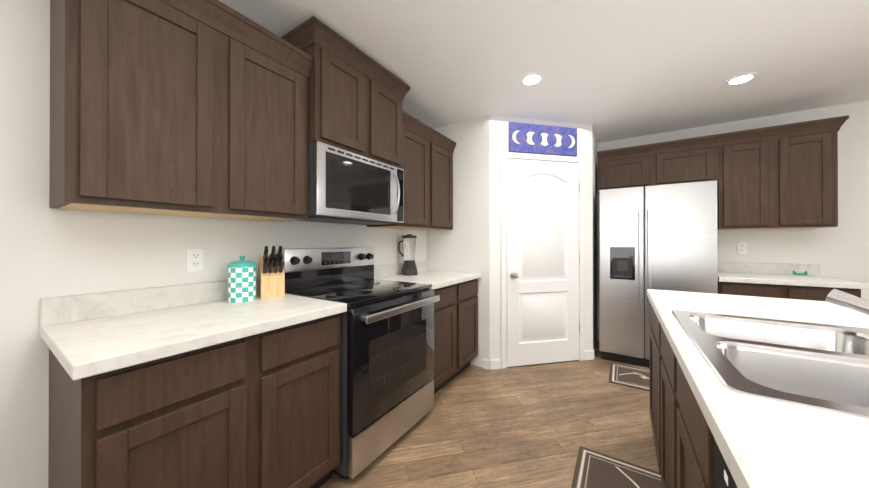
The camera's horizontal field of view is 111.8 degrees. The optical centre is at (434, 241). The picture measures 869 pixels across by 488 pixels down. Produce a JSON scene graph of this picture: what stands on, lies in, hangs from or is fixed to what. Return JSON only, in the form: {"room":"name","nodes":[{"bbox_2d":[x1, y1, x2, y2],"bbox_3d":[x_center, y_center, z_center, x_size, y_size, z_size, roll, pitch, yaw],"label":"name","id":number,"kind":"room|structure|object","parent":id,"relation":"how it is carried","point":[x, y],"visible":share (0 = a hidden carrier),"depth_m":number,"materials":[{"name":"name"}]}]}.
{"room":"kitchen","nodes":[
{"label":"kitchen","id":0,"kind":"room"},
{"bbox_2d":[0,0,426,487],"bbox_3d":[-1.433,0.003,1.209,0.120,2.440,8.022,0,0,32],"label":"wall","id":1,"kind":"structure","parent":0,"point":[46,251],"depth_m":1.08,"materials":[{"name":"white paint"}]},
{"bbox_2d":[49,0,312,221],"bbox_3d":[-1.060,-0.566,1.337,0.367,0.892,0.889,0,0,32],"label":"upper cabinet","id":2,"kind":"object","parent":1,"relation":"attached to","point":[192,108],"visible":1,"depth_m":1.15,"materials":[{"name":"brown wood"}]},
{"bbox_2d":[187,248,203,271],"bbox_3d":[-1.192,0.094,1.469,0.007,0.116,0.072,0,0,32],"label":"electrical outlet","id":3,"kind":"object","parent":1,"relation":"attached to","point":[195,259],"visible":1,"depth_m":1.47,"materials":[{"name":"white plastic"}]},
{"bbox_2d":[281,16,409,168],"bbox_3d":[-0.592,-0.866,2.018,0.427,0.636,0.840,0,0,32],"label":"upper cabinet","id":4,"kind":"object","parent":1,"relation":"attached to","point":[356,95],"visible":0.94,"depth_m":1.79,"materials":[{"name":"brown wood"}]},
{"bbox_2d":[294,141,403,224],"bbox_3d":[-0.579,-0.339,2.008,0.458,0.416,0.756,0,0,32],"label":"over-the-range microwave","id":5,"kind":"object","parent":4,"relation":"attached to","point":[346,187],"visible":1,"depth_m":1.81,"materials":[{"name":"grey metal"}]},
{"bbox_2d":[366,111,455,230],"bbox_3d":[-0.172,-0.562,2.735,0.367,0.892,0.896,0,0,32],"label":"upper cabinet","id":6,"kind":"object","parent":1,"relation":"attached to","point":[427,159],"visible":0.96,"depth_m":2.59,"materials":[{"name":"brown wood"}]},
{"bbox_2d":[319,341,658,487],"bbox_3d":[1.233,1.278,-0.490,6.440,0.120,8.022,0,0,32],"label":"floor","id":7,"kind":"structure","parent":0,"point":[534,426],"depth_m":1.90,"materials":[{"name":"brown wood"}]},
{"bbox_2d":[48,313,340,487],"bbox_3d":[-0.943,0.787,1.283,0.619,0.873,0.847,0,0,32],"label":"base cabinet","id":8,"kind":"object","parent":7,"relation":"on","point":[261,410],"visible":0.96,"depth_m":1.02,"materials":[{"name":"brown wood"}]},
{"bbox_2d":[40,277,346,379],"bbox_3d":[-0.937,0.279,1.269,0.645,0.140,0.867,0,0,32],"label":"countertop","id":9,"kind":"structure","parent":8,"relation":"on","point":[86,335],"depth_m":1.12,"materials":[{"name":"stone"}]},
{"bbox_2d":[227,255,256,302],"bbox_3d":[-1.004,0.192,1.538,0.130,0.234,0.130,0,0,32],"label":"canister","id":10,"kind":"object","parent":9,"relation":"on","point":[242,280],"visible":1,"depth_m":1.49,"materials":[{"name":"teal"}]},
{"bbox_2d":[259,246,284,298],"bbox_3d":[-0.907,0.168,1.645,0.115,0.283,0.177,0,0,-36],"label":"knife block","id":11,"kind":"object","parent":9,"relation":"on","point":[271,277],"visible":1,"depth_m":1.61,"materials":[{"name":"brown wood"}]},
{"bbox_2d":[281,247,439,478],"bbox_3d":[-0.451,0.636,1.924,0.723,1.178,0.756,0,0,32],"label":"range","id":12,"kind":"object","parent":7,"relation":"on","point":[387,363],"visible":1,"depth_m":1.72,"materials":[{"name":"grey"}]},
{"bbox_2d":[433,279,477,393],"bbox_3d":[-0.065,0.790,2.663,0.619,0.873,0.896,0,0,32],"label":"base cabinet","id":13,"kind":"object","parent":7,"relation":"on","point":[455,329],"visible":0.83,"depth_m":2.46,"materials":[{"name":"brown wood"}]},
{"bbox_2d":[374,261,480,288],"bbox_3d":[-0.054,0.283,2.658,0.645,0.140,0.896,0,0,32],"label":"countertop","id":14,"kind":"structure","parent":13,"relation":"on","point":[425,275],"depth_m":2.60,"materials":[{"name":"stone"}]},
{"bbox_2d":[398,234,417,275],"bbox_3d":[-0.249,0.124,2.754,0.192,0.378,0.162,0,0,12],"label":"blender","id":15,"kind":"object","parent":14,"relation":"on","point":[409,267],"visible":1,"depth_m":2.70,"materials":[{"name":"grey"}]},
{"bbox_2d":[571,446,661,487],"bbox_3d":[0.843,1.219,1.309,0.440,0.008,0.770,0,0,32],"label":"area rug","id":16,"kind":"object","parent":7,"relation":"on","point":[594,469],"visible":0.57,"depth_m":1.54,"materials":[{"name":"brown fabric"}]},
{"bbox_2d":[609,363,649,390],"bbox_3d":[1.958,1.222,2.550,0.760,0.008,0.470,0,0,32],"label":"area rug","id":17,"kind":"object","parent":7,"relation":"on","point":[632,377],"visible":0.4,"depth_m":2.65,"materials":[{"name":"brown fabric"}]},
{"bbox_2d":[649,301,662,474],"bbox_3d":[1.473,0.787,1.461,0.619,0.873,0.637,0,0,32],"label":"base cabinet","id":18,"kind":"object","parent":7,"relation":"on","point":[655,366],"visible":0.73,"depth_m":1.59,"materials":[{"name":"brown wood"}]},
{"bbox_2d":[599,180,717,367],"bbox_3d":[2.244,0.347,3.055,0.910,1.762,0.688,0,0,32],"label":"refrigerator","id":19,"kind":"object","parent":7,"relation":"on","point":[661,237],"visible":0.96,"depth_m":2.84,"materials":[{"name":"grey metal"}]},
{"bbox_2d":[661,326,714,487],"bbox_3d":[1.054,0.785,0.803,0.619,0.873,0.920,0,0,32],"label":"base cabinet","id":20,"kind":"object","parent":7,"relation":"on","point":[687,448],"visible":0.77,"depth_m":0.89,"materials":[{"name":"brown wood"}]},
{"bbox_2d":[714,439,737,487],"bbox_3d":[0.641,0.785,0.162,0.608,0.870,0.600,0,0,32],"label":"dishwasher","id":21,"kind":"object","parent":7,"relation":"on","point":[723,477],"visible":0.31,"depth_m":0.53,"materials":[{"name":"grey"}]},
{"bbox_2d":[718,281,860,300],"bbox_3d":[2.988,0.790,2.636,0.782,0.873,0.619,0,0,32],"label":"base cabinet","id":22,"kind":"object","parent":7,"relation":"on","point":[784,291],"visible":0.19,"depth_m":2.40,"materials":[{"name":"brown wood"}]},
{"bbox_2d":[718,262,868,289],"bbox_3d":[2.989,0.283,2.621,0.802,0.140,0.645,0,0,32],"label":"countertop","id":23,"kind":"structure","parent":22,"relation":"on","point":[765,273],"depth_m":2.60,"materials":[{"name":"stone"}]},
{"bbox_2d":[793,271,807,274],"bbox_3d":[3.385,0.287,2.727,0.090,0.052,0.005,0,-12,32],"label":"sign card","id":24,"kind":"object","parent":23,"relation":"on","point":[799,272],"visible":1,"depth_m":2.72,"materials":[{"name":"teal paper"}]},
{"bbox_3d":[0.160,0.781,-0.604,0.619,0.873,1.200,0,0,32],"label":"cabinet","id":25,"kind":"object","parent":7,"relation":"on","visible":0},
{"bbox_2d":[647,289,868,487],"bbox_3d":[0.893,0.326,0.216,1.000,0.040,3.414,0,0,32],"label":"countertop","id":26,"kind":"structure","parent":25,"relation":"on","point":[764,443],"depth_m":0.50,"materials":[{"name":"stone"}]},
{"bbox_2d":[671,310,868,420],"bbox_3d":[1.061,0.401,0.799,0.568,0.200,0.848,0,0,32],"label":"double-bowl sink","id":27,"kind":"object","parent":26,"relation":"in","point":[818,367],"visible":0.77,"depth_m":0.83,"materials":[{"name":"silver metal"}]},
{"bbox_2d":[826,289,868,314],"bbox_3d":[1.170,0.218,0.686,0.242,0.164,0.299,0,0,32],"label":"kitchen faucet","id":28,"kind":"object","parent":26,"relation":"on","point":[844,299],"visible":1,"depth_m":0.82,"materials":[{"name":"silver metal"}]},
{"bbox_2d":[427,115,596,366],"bbox_3d":[0.960,0.009,3.423,1.541,2.440,1.477,0,0,32],"label":"wall","id":29,"kind":"structure","parent":0,"point":[470,242],"depth_m":2.93,"materials":[{"name":"white paint"}]},
{"bbox_2d":[482,358,489,369],"bbox_3d":[0.495,1.180,2.832,0.069,0.095,0.013,0,0,32],"label":"baseboard","id":30,"kind":"structure","parent":29,"relation":"attached to","point":[485,363],"depth_m":2.83,"materials":[{"name":"white paint"}]},
{"bbox_2d":[490,359,500,369],"bbox_3d":[0.583,1.180,2.824,0.109,0.095,0.013,0,0,-13],"label":"baseboard","id":31,"kind":"structure","parent":29,"relation":"attached to","point":[495,364],"depth_m":2.82,"materials":[{"name":"white paint"}]},
{"bbox_2d":[501,152,583,368],"bbox_3d":[1.091,0.182,2.938,0.922,2.091,0.015,0,0,-13],"label":"door frame","id":32,"kind":"structure","parent":29,"relation":"attached to","point":[526,156],"depth_m":2.88,"materials":[{"name":"white paint"}]},
{"bbox_2d":[509,122,576,156],"bbox_3d":[1.091,-1.013,2.938,0.750,0.285,0.023,0,0,-13],"label":"framed picture","id":33,"kind":"object","parent":29,"relation":"attached to","point":[540,139],"visible":1,"depth_m":2.92,"materials":[{"name":"blue"}]},
{"bbox_2d":[507,158,579,366],"bbox_3d":[1.104,0.207,2.904,0.812,2.018,0.081,0,0,-13],"label":"pantry door","id":34,"kind":"structure","parent":29,"relation":"in","point":[543,262],"depth_m":2.93,"materials":[{"name":"white paint"}]},
{"bbox_2d":[584,350,593,359],"bbox_3d":[1.597,1.181,3.050,0.109,0.095,0.013,0,0,-13],"label":"baseboard","id":35,"kind":"structure","parent":29,"relation":"attached to","point":[588,354],"depth_m":3.04,"materials":[{"name":"white paint"}]},
{"bbox_2d":[219,0,868,142],"bbox_3d":[1.233,-1.282,-0.483,6.440,0.120,8.022,0,0,32],"label":"ceiling","id":36,"kind":"structure","parent":0,"point":[611,70],"depth_m":1.92,"materials":[{"name":"white paint"}]},
{"bbox_2d":[520,73,543,85],"bbox_3d":[0.730,-1.210,2.206,0.170,0.007,0.170,0,0,32],"label":"recessed light","id":37,"kind":"object","parent":36,"relation":"in","point":[530,79],"visible":1,"depth_m":2.20,"materials":[{"name":"white plastic"}]},
{"bbox_2d":[725,72,757,84],"bbox_3d":[2.292,-1.210,2.203,0.170,0.007,0.170,0,0,32],"label":"recessed light","id":38,"kind":"object","parent":36,"relation":"in","point":[742,78],"visible":0.98,"depth_m":2.19,"materials":[{"name":"white"}]},
{"bbox_2d":[597,100,868,340],"bbox_3d":[3.404,0.007,2.815,6.320,2.440,0.120,0,0,32],"label":"wall","id":39,"kind":"structure","parent":0,"point":[841,251],"depth_m":2.66,"materials":[{"name":"white paint"}]},
{"bbox_2d":[597,134,719,192],"bbox_3d":[2.352,-0.788,3.192,1.008,0.436,0.370,0,0,32],"label":"upper cabinet","id":40,"kind":"object","parent":39,"relation":"attached to","point":[695,159],"visible":0.98,"depth_m":3.02,"materials":[{"name":"brown wood"}]},
{"bbox_2d":[737,242,746,253],"bbox_3d":[3.076,0.068,2.947,0.072,0.116,0.007,0,0,32],"label":"electrical outlet","id":41,"kind":"object","parent":39,"relation":"attached to","point":[741,247],"visible":1,"depth_m":2.94,"materials":[{"name":"white plastic"}]},
{"bbox_2d":[717,115,848,229],"bbox_3d":[3.099,-0.562,2.716,0.759,0.892,0.370,0,0,32],"label":"upper cabinet","id":42,"kind":"object","parent":39,"relation":"attached to","point":[785,176],"visible":1,"depth_m":2.57,"materials":[{"name":"brown wood"}]}
]}

